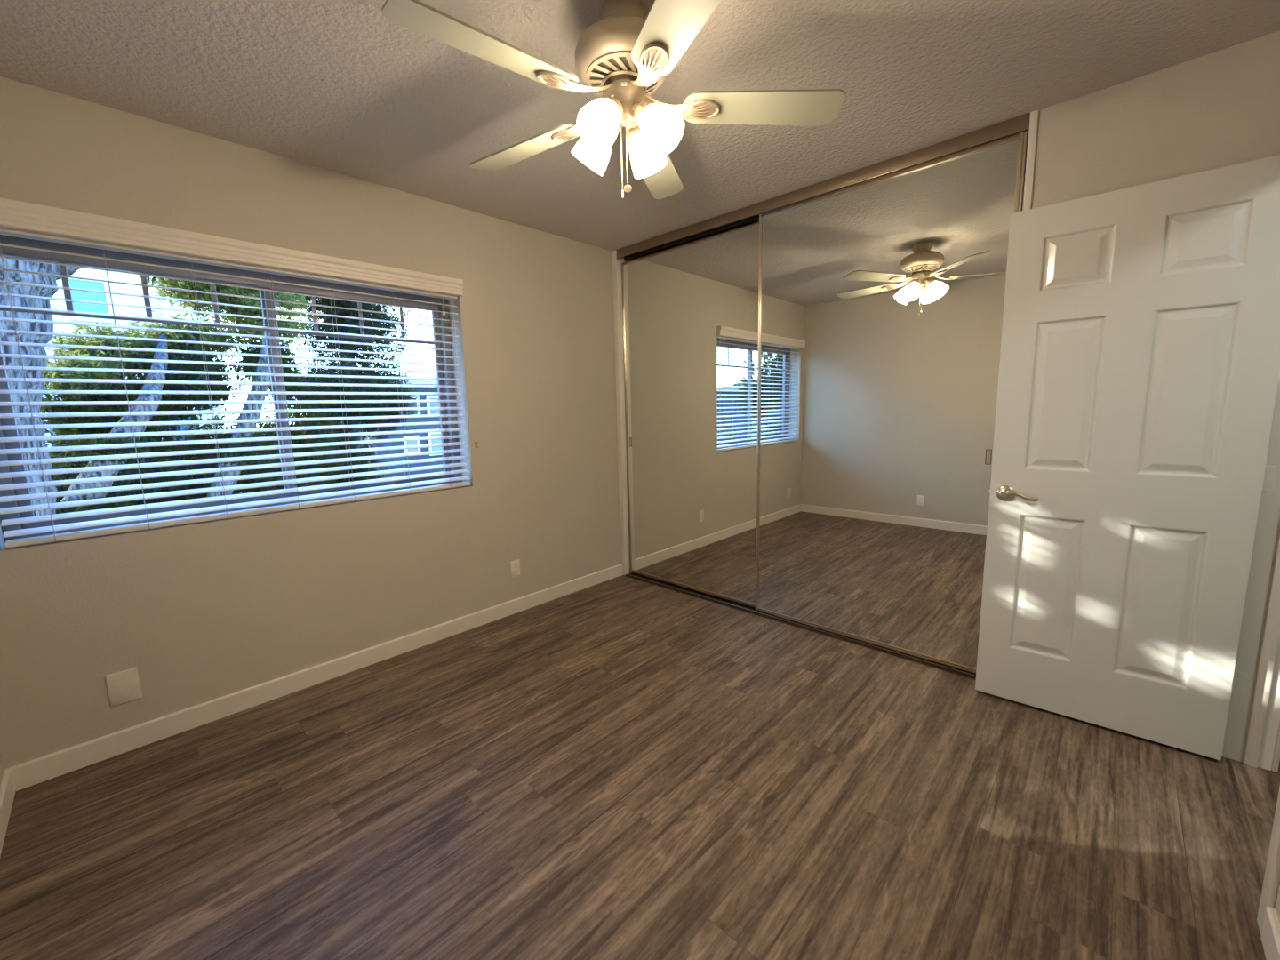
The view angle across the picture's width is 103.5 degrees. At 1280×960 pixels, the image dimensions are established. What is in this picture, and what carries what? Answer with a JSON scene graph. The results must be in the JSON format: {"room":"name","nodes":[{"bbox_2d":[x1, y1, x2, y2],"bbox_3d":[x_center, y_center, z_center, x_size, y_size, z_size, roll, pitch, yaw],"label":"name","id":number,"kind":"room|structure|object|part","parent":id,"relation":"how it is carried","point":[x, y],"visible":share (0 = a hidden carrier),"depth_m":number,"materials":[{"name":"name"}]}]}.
{"room":"empty bedroom","nodes":[
{"label":"empty bedroom","id":0,"kind":"room"},
{"bbox_2d":[0,747,5,785],"bbox_3d":[-1.187,0.070,0.528,3.165,2.518,0.120,6,11,43],"label":"wall","id":1,"kind":"structure","parent":0,"point":[2,764],"depth_m":1.77,"materials":[{"name":"paint"}]},
{"bbox_2d":[0,769,15,855],"bbox_3d":[-1.114,1.204,0.738,3.139,0.091,0.013,6,11,43],"label":"baseboard","id":2,"kind":"structure","parent":1,"relation":"attached to","point":[7,790],"depth_m":1.70,"materials":[{"name":"paint"}]},
{"bbox_2d":[0,76,636,768],"bbox_3d":[-1.079,-0.295,3.077,0.210,2.518,4.014,6,11,43],"label":"wall","id":3,"kind":"structure","parent":0,"point":[203,612],"depth_m":2.41,"materials":[{"name":"paint"}]},
{"bbox_2d":[104,667,142,707],"bbox_3d":[-2.053,0.825,2.007,0.008,0.132,0.090,6,11,43],"label":"blank wall plate","id":4,"kind":"object","parent":3,"relation":"attached to","point":[124,686],"visible":1,"depth_m":2.00,"materials":[{"name":"white plastic"}]},
{"bbox_2d":[0,234,461,542],"bbox_3d":[-1.754,-0.423,2.436,0.070,1.118,1.785,6,11,43],"label":"window","id":5,"kind":"structure","parent":3,"relation":"in","point":[7,251],"depth_m":2.27,"materials":[{"name":"plastic"}]},
{"bbox_2d":[0,262,269,331],"bbox_3d":[-2.035,-0.752,2.082,0.006,0.196,0.811,6,11,43],"label":"grille","id":6,"kind":"object","parent":5,"relation":"attached to","point":[265,294],"depth_m":2.09,"materials":[{"name":"plastic"}]},
{"bbox_3d":[-2.030,-0.375,2.139,0.026,1.028,0.879,6,11,43],"label":"sash","id":7,"kind":"part","parent":5,"relation":"part of","materials":[{"name":"plastic"}]},
{"bbox_2d":[0,197,470,548],"bbox_3d":[-1.646,-0.443,2.312,0.108,1.176,1.812,6,11,43],"label":"window blind","id":8,"kind":"object","parent":5,"relation":"attached to","point":[18,219],"visible":1,"depth_m":2.12,"materials":[{"name":"white plastic"}]},
{"bbox_3d":[-2.177,-0.301,1.797,0.057,1.060,0.003,6,11,43],"label":"ladder cord","id":9,"kind":"part","parent":8,"relation":"part of","materials":[{"name":"white fabric"}]},
{"bbox_3d":[-2.007,-0.331,1.976,0.057,1.060,0.003,6,11,43],"label":"ladder cord","id":10,"kind":"part","parent":8,"relation":"part of","materials":[{"name":"white fabric"}]},
{"bbox_3d":[-1.836,-0.360,2.155,0.057,1.060,0.003,6,11,43],"label":"ladder cord","id":11,"kind":"part","parent":8,"relation":"part of","materials":[{"name":"white fabric"}]},
{"bbox_3d":[-1.642,0.124,2.419,0.054,0.022,1.763,6,11,43],"label":"rail","id":12,"kind":"part","parent":8,"relation":"part of","materials":[{"name":"white plastic"}]},
{"bbox_3d":[-1.653,-0.392,2.347,0.057,1.060,0.003,6,11,43],"label":"ladder cord","id":13,"kind":"part","parent":8,"relation":"part of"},
{"bbox_3d":[-1.486,-0.421,2.521,0.057,1.060,0.003,6,11,43],"label":"ladder cord","id":14,"kind":"part","parent":8,"relation":"part of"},
{"bbox_3d":[-1.294,-0.454,2.723,0.057,1.060,0.003,6,11,43],"label":"ladder cord","id":15,"kind":"part","parent":8,"relation":"part of","materials":[{"name":"white fabric"}]},
{"bbox_3d":[-1.136,-0.481,2.888,0.057,1.060,0.003,6,11,43],"label":"ladder cord","id":16,"kind":"part","parent":8,"relation":"part of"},
{"bbox_3d":[-1.061,-0.762,2.884,0.004,0.546,0.007,-4,9,-20],"label":"lift cord","id":17,"kind":"part","parent":8,"relation":"part of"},
{"bbox_3d":[-1.053,-0.774,2.891,0.004,0.524,0.007,-4,9,-20],"label":"lift cord","id":18,"kind":"part","parent":8,"relation":"part of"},
{"bbox_3d":[-1.482,-0.474,2.749,0.026,1.028,0.860,6,11,43],"label":"sash","id":19,"kind":"part","parent":5,"relation":"part of","materials":[{"name":"plastic"}]},
{"bbox_2d":[278,296,434,344],"bbox_3d":[-1.487,-0.852,2.692,0.006,0.196,0.792,6,11,43],"label":"grille","id":20,"kind":"object","parent":5,"relation":"attached to","point":[313,300],"depth_m":2.70,"materials":[{"name":"plastic"}]},
{"bbox_2d":[4,563,622,791],"bbox_3d":[-1.206,0.896,2.917,0.013,0.091,3.089,6,11,43],"label":"baseboard","id":21,"kind":"structure","parent":3,"relation":"attached to","point":[36,771],"depth_m":2.33,"materials":[{"name":"paint"}]},
{"bbox_2d":[510,559,520,578],"bbox_3d":[-0.814,0.581,3.302,0.007,0.114,0.070,6,11,43],"label":"wall outlet","id":22,"kind":"object","parent":3,"relation":"attached to","point":[515,565],"visible":1,"depth_m":3.30,"materials":[{"name":"plastic"}]},
{"bbox_2d":[611,249,631,575],"bbox_3d":[-0.129,-0.462,3.885,0.045,2.458,0.100,6,11,43],"label":"trim","id":23,"kind":"structure","parent":3,"relation":"attached to","point":[616,262],"depth_m":3.84,"materials":[{"name":"paint"}]},
{"bbox_2d":[0,575,1279,959],"bbox_3d":[0.841,1.104,1.651,4.750,0.060,4.200,6,11,43],"label":"floor","id":24,"kind":"structure","parent":0,"point":[621,767],"depth_m":1.63,"materials":[{"name":"plastic"}]},
{"bbox_2d":[623,572,975,679],"bbox_3d":[0.776,0.842,3.227,2.414,0.018,0.094,6,11,43],"label":"floor track","id":25,"kind":"object","parent":24,"relation":"on","point":[706,596],"visible":0.48,"depth_m":3.03,"materials":[{"name":"brown metal"}]},
{"bbox_2d":[621,222,759,607],"bbox_3d":[0.329,-0.383,3.475,1.188,2.350,0.026,6,11,43],"label":"closet door","id":26,"kind":"structure","parent":25,"relation":"on","point":[690,311],"depth_m":3.43,"materials":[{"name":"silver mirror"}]},
{"bbox_3d":[0.299,-1.539,3.314,1.168,0.014,0.024,6,11,43],"label":"rail","id":27,"kind":"part","parent":26,"relation":"part of","materials":[{"name":"brown metal"}]},
{"bbox_3d":[0.354,0.771,3.642,1.168,0.018,0.024,6,11,43],"label":"rail","id":28,"kind":"part","parent":26,"relation":"part of","materials":[{"name":"brown metal"}]},
{"bbox_2d":[755,130,1027,673],"bbox_3d":[1.163,-0.297,2.645,1.227,2.376,0.026,6,11,43],"label":"closet door","id":29,"kind":"structure","parent":25,"relation":"on","point":[881,300],"depth_m":2.56,"materials":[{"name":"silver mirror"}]},
{"bbox_3d":[1.188,0.869,2.815,1.189,0.018,0.024,6,11,43],"label":"rail","id":30,"kind":"part","parent":29,"relation":"part of","materials":[{"name":"brown metal"}]},
{"bbox_3d":[1.133,-1.464,2.484,1.189,0.020,0.024,6,11,43],"label":"rail","id":31,"kind":"part","parent":29,"relation":"part of","materials":[{"name":"brown metal"}]},
{"bbox_3d":[1.575,-0.104,2.281,0.022,0.068,0.002,6,11,43],"label":"finger pull","id":32,"kind":"part","parent":29,"relation":"part of","materials":[{"name":"silver metal"}]},
{"bbox_3d":[1.575,-0.104,2.281,0.017,0.063,0.001,6,11,43],"label":"dish","id":33,"kind":"part","parent":29,"relation":"part of","materials":[{"name":"metal"}]},
{"bbox_2d":[0,0,1279,258],"bbox_3d":[0.089,-1.469,1.769,3.505,0.120,4.014,6,11,43],"label":"ceiling","id":34,"kind":"structure","parent":0,"point":[340,86],"depth_m":1.74,"materials":[{"name":"beige paint"}]},
{"bbox_2d":[381,0,845,199],"bbox_3d":[-0.082,-1.110,1.504,1.257,0.507,1.250,6,11,43],"label":"ceiling fan","id":35,"kind":"object","parent":34,"relation":"hanging from","point":[623,57],"visible":1,"depth_m":1.44,"materials":[{"name":"beige metal"}]},
{"bbox_3d":[-0.369,-1.069,1.254,0.483,0.033,0.130,-8,10,-38],"label":"blade","id":36,"kind":"part","parent":35,"relation":"part of","materials":[{"name":"laminate"}]},
{"bbox_3d":[-0.392,-1.137,1.735,0.483,0.033,0.130,4,10,33],"label":"blade","id":37,"kind":"part","parent":35,"relation":"part of","materials":[{"name":"laminate"}]},
{"bbox_3d":[-0.150,-1.031,1.583,0.135,0.136,0.115,6,11,43],"label":"lamp shade","id":38,"kind":"part","parent":35,"relation":"part of","materials":[{"name":"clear glass"}]},
{"bbox_3d":[-0.106,-1.008,1.417,0.115,0.136,0.135,6,11,43],"label":"lamp shade","id":39,"kind":"part","parent":35,"relation":"part of","materials":[{"name":"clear glass"}]},
{"bbox_3d":[-0.096,-1.034,1.434,0.048,0.072,0.069,6,11,43],"label":"light bulb","id":40,"kind":"part","parent":35,"relation":"part of","materials":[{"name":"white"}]},
{"bbox_3d":[-0.055,-0.981,1.520,0.003,0.203,0.003,6,11,43],"label":"pull chain","id":41,"kind":"part","parent":35,"relation":"part of","materials":[{"name":"gold metal"}]},
{"bbox_3d":[-0.040,-0.988,1.515,0.003,0.190,0.003,6,11,43],"label":"pull chain","id":42,"kind":"part","parent":35,"relation":"part of","materials":[{"name":"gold metal"}]},
{"bbox_3d":[0.018,-1.041,1.626,0.115,0.136,0.135,6,11,43],"label":"lamp shade","id":43,"kind":"part","parent":35,"relation":"part of","materials":[{"name":"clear glass"}]},
{"bbox_3d":[0.063,-1.171,1.903,0.130,0.033,0.483,1,8,15],"label":"blade","id":44,"kind":"part","parent":35,"relation":"part of","materials":[{"name":"laminate"}]},
{"bbox_3d":[0.040,-1.042,1.466,0.069,0.072,0.048,6,11,43],"label":"light bulb","id":45,"kind":"part","parent":35,"relation":"part of","materials":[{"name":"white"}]},
{"bbox_3d":[0.062,-1.018,1.460,0.135,0.136,0.115,6,11,43],"label":"lamp shade","id":46,"kind":"part","parent":35,"relation":"part of","materials":[{"name":"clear glass"}]},
{"bbox_3d":[0.100,-1.062,1.125,0.130,0.033,0.483,-4,9,-20],"label":"blade","id":47,"kind":"part","parent":35,"relation":"part of","materials":[{"name":"laminate"}]},
{"bbox_3d":[0.367,-1.125,1.527,0.483,0.033,0.130,-2,8,-2],"label":"blade","id":48,"kind":"part","parent":35,"relation":"part of","materials":[{"name":"laminate"}]},
{"bbox_2d":[616,112,1030,260],"bbox_3d":[0.726,-1.550,2.880,2.394,0.062,0.084,6,11,43],"label":"header track","id":49,"kind":"object","parent":34,"relation":"attached to","point":[1012,126],"visible":0.94,"depth_m":2.59,"materials":[{"name":"brown metal"}]},
{"bbox_2d":[1021,173,1024,210],"bbox_3d":[1.292,-0.357,3.124,3.165,2.518,0.680,6,11,43],"label":"wall","id":50,"kind":"structure","parent":0,"point":[1024,173],"depth_m":2.60,"materials":[{"name":"paint"}]},
{"bbox_2d":[1031,31,1279,208],"bbox_3d":[1.966,-0.207,1.955,0.827,2.518,0.110,6,11,43],"label":"wall","id":51,"kind":"structure","parent":0,"point":[1220,108],"depth_m":1.79,"materials":[{"name":"paint"}]},
{"bbox_2d":[1022,110,1039,210],"bbox_3d":[1.650,-0.270,2.238,0.028,2.458,0.122,6,11,43],"label":"trim","id":52,"kind":"structure","parent":51,"relation":"attached to","point":[1034,116],"depth_m":2.05,"materials":[{"name":"paint"}]},
{"bbox_2d":[975,154,1279,759],"bbox_3d":[1.796,-0.027,1.909,0.789,2.032,0.147,6,11,40],"label":"door","id":53,"kind":"structure","parent":51,"relation":"in","point":[1140,363],"depth_m":1.86,"materials":[{"name":"paint"}]},
{"bbox_3d":[1.522,0.059,2.106,0.068,0.068,0.062,6,11,40],"label":"handle","id":54,"kind":"part","parent":53,"relation":"part of","materials":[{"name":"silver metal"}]},
{"bbox_3d":[1.552,0.067,2.056,0.112,0.033,0.011,5,10,37],"label":"lever","id":55,"kind":"part","parent":53,"relation":"part of","materials":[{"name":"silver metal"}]},
{"bbox_2d":[1221,372,1279,772],"bbox_3d":[2.166,-0.040,1.683,0.149,2.135,0.066,6,11,43],"label":"trim","id":56,"kind":"structure","parent":51,"relation":"attached to","point":[1252,737],"depth_m":1.75,"materials":[{"name":"paint"}]},
{"bbox_2d":[1274,879,1279,924],"bbox_3d":[1.071,0.017,0.525,0.115,2.518,3.224,6,11,43],"label":"wall","id":57,"kind":"structure","parent":0,"point":[1277,900],"depth_m":1.20,"materials":[{"name":"paint"}]},
{"bbox_2d":[1256,786,1279,935],"bbox_3d":[1.569,0.058,1.076,0.147,2.139,0.059,2,9,23],"label":"trim","id":58,"kind":"structure","parent":57,"relation":"attached to","point":[1271,877],"depth_m":1.22,"materials":[{"name":"paint"}]},
{"bbox_2d":[1260,906,1279,959],"bbox_3d":[0.773,1.201,0.440,0.013,0.091,2.174,6,11,43],"label":"baseboard","id":59,"kind":"structure","parent":57,"relation":"attached to","point":[1270,934],"depth_m":1.18,"materials":[{"name":"paint"}]},
{"label":"outside","id":60,"kind":"structure","parent":0,"visible":0},
{"bbox_3d":[-21.988,1.176,24.987,59.740,0.100,100.000,6,11,43],"label":"ground","id":61,"kind":"structure","parent":60,"visible":0},
{"bbox_2d":[0,255,255,516],"bbox_3d":[-6.267,-0.268,3.466,6.412,8.085,3.409,-3,8,-11],"label":"tree","id":62,"kind":"object","parent":61,"relation":"on","point":[9,263],"visible":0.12,"depth_m":3.39,"materials":[{"name":"grey plant"}]},
{"bbox_2d":[40,266,223,453],"bbox_3d":[-14.972,-1.714,12.872,6.700,8.700,6.600,6,11,43],"label":"house","id":63,"kind":"structure","parent":61,"relation":"on","point":[87,273],"depth_m":11.36,"materials":[{"name":"paint"}]},
{"bbox_3d":[-12.457,-0.834,11.242,0.040,1.140,0.840,6,11,43],"label":"pane","id":64,"kind":"part","parent":63,"relation":"part of","materials":[{"name":"clear glass"}]},
{"bbox_3d":[-12.187,-3.986,11.162,0.040,0.790,0.540,6,11,43],"label":"pane","id":65,"kind":"part","parent":63,"relation":"part of","materials":[{"name":"teal glass"}]},
{"bbox_3d":[-11.292,-1.035,12.463,0.040,1.140,0.640,6,11,43],"label":"pane","id":66,"kind":"part","parent":63,"relation":"part of","materials":[{"name":"clear glass"}]},
{"bbox_2d":[40,272,348,513],"bbox_3d":[-5.709,0.196,6.242,2.521,6.409,3.834,2,9,23],"label":"tree","id":67,"kind":"object","parent":61,"relation":"on","point":[238,291],"visible":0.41,"depth_m":6.02,"materials":[{"name":"green plant"}]},
{"bbox_2d":[50,424,382,502],"bbox_3d":[-8.001,0.993,9.131,1.906,4.202,6.734,7,11,44],"label":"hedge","id":68,"kind":"object","parent":61,"relation":"on","point":[171,425],"visible":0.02,"depth_m":8.90,"materials":[{"name":"green plant"}]},
{"bbox_2d":[248,293,421,492],"bbox_3d":[-5.463,-0.996,9.038,1.973,7.915,3.166,6,11,43],"label":"tree","id":69,"kind":"object","parent":61,"relation":"on","point":[325,301],"visible":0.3,"depth_m":8.87,"materials":[{"name":"green plant"}]},
{"bbox_2d":[321,375,443,479],"bbox_3d":[-8.181,-1.318,20.168,6.700,5.550,7.100,6,11,43],"label":"house","id":70,"kind":"structure","parent":61,"relation":"on","point":[412,381],"depth_m":16.66,"materials":[{"name":"paint"}]},
{"bbox_3d":[-7.468,-2.389,16.387,0.040,0.540,0.440,6,11,43],"label":"pane","id":71,"kind":"part","parent":70,"relation":"part of","materials":[{"name":"clear glass"}]},
{"bbox_3d":[-7.473,-1.146,16.527,0.040,0.440,0.340,6,11,43],"label":"pane","id":72,"kind":"part","parent":70,"relation":"part of","materials":[{"name":"clear glass"}]},
{"bbox_3d":[-6.834,-2.499,17.051,0.040,0.540,0.590,6,11,43],"label":"pane","id":73,"kind":"part","parent":70,"relation":"part of","materials":[{"name":"glass"}]},
{"bbox_3d":[-6.788,-1.264,17.245,0.040,0.640,0.740,6,11,43],"label":"pane","id":74,"kind":"part","parent":70,"relation":"part of","materials":[{"name":"glass"}]}
]}

